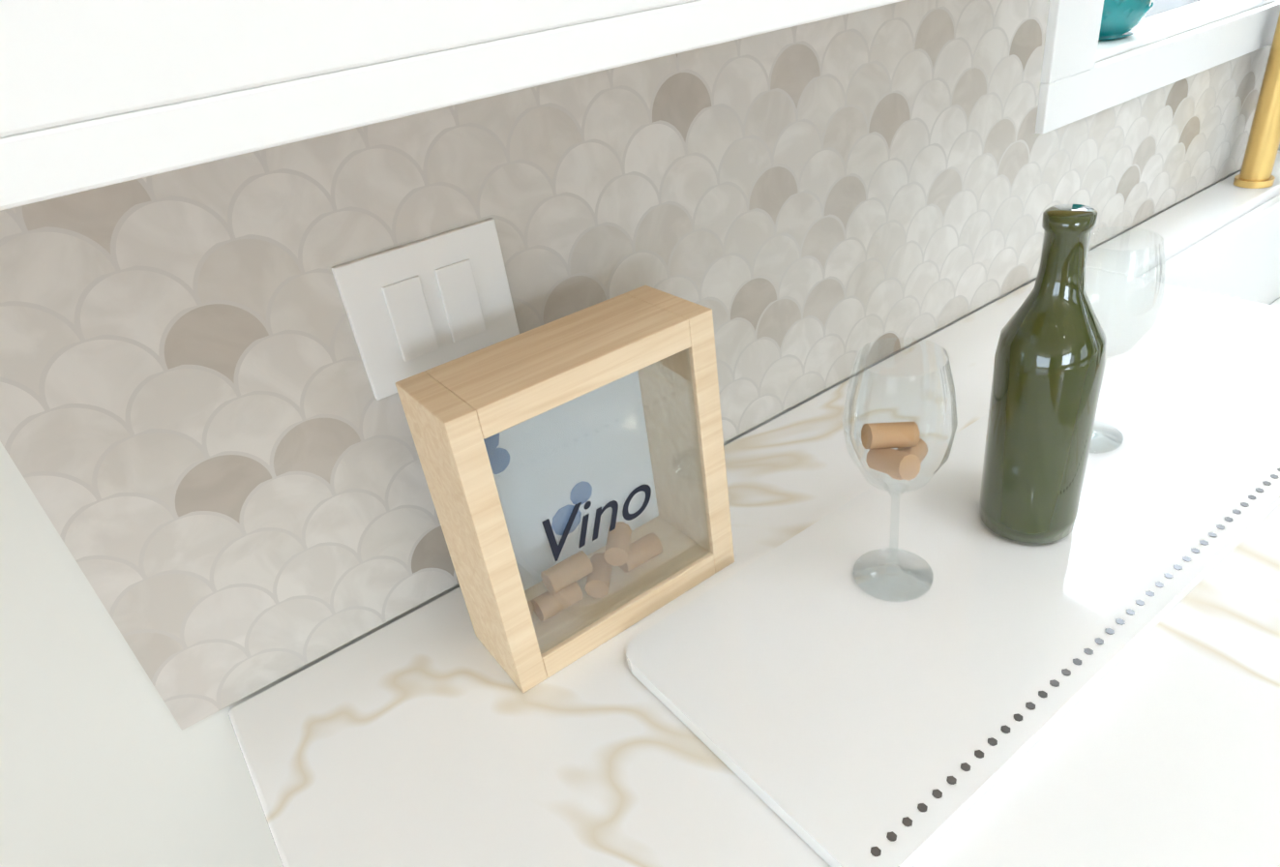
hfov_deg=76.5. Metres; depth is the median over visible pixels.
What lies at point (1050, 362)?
wine bottle
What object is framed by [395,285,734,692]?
frame
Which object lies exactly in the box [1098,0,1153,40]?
decor
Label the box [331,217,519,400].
light switch
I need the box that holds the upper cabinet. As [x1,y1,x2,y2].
[0,0,890,205]
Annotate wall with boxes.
[0,0,1279,866]
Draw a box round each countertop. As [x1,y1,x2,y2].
[228,262,1279,866]
[1269,293,1279,304]
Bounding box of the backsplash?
[0,0,1279,730]
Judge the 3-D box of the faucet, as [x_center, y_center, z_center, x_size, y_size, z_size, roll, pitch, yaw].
[1.154,-0.674,1.291,0.100,0.562,0.232,-26,35,-27]
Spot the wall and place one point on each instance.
(104, 760)
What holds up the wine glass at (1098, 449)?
on the serving board
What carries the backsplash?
attached to the wall
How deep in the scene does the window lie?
1.20 m
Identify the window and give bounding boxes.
[1034,0,1279,134]
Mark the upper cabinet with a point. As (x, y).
(95, 94)
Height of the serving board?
0.015 m
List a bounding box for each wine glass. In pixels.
[842,337,957,601]
[1084,226,1165,453]
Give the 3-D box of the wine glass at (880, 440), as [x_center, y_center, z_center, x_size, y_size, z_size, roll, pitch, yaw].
[0.209,0.034,0.661,0.086,0.215,0.086,-26,35,-27]
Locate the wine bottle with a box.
[979,204,1106,543]
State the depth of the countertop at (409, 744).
0.62 m
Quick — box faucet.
[1233,12,1279,188]
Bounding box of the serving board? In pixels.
[625,390,1279,866]
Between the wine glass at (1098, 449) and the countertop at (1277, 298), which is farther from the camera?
the countertop at (1277, 298)

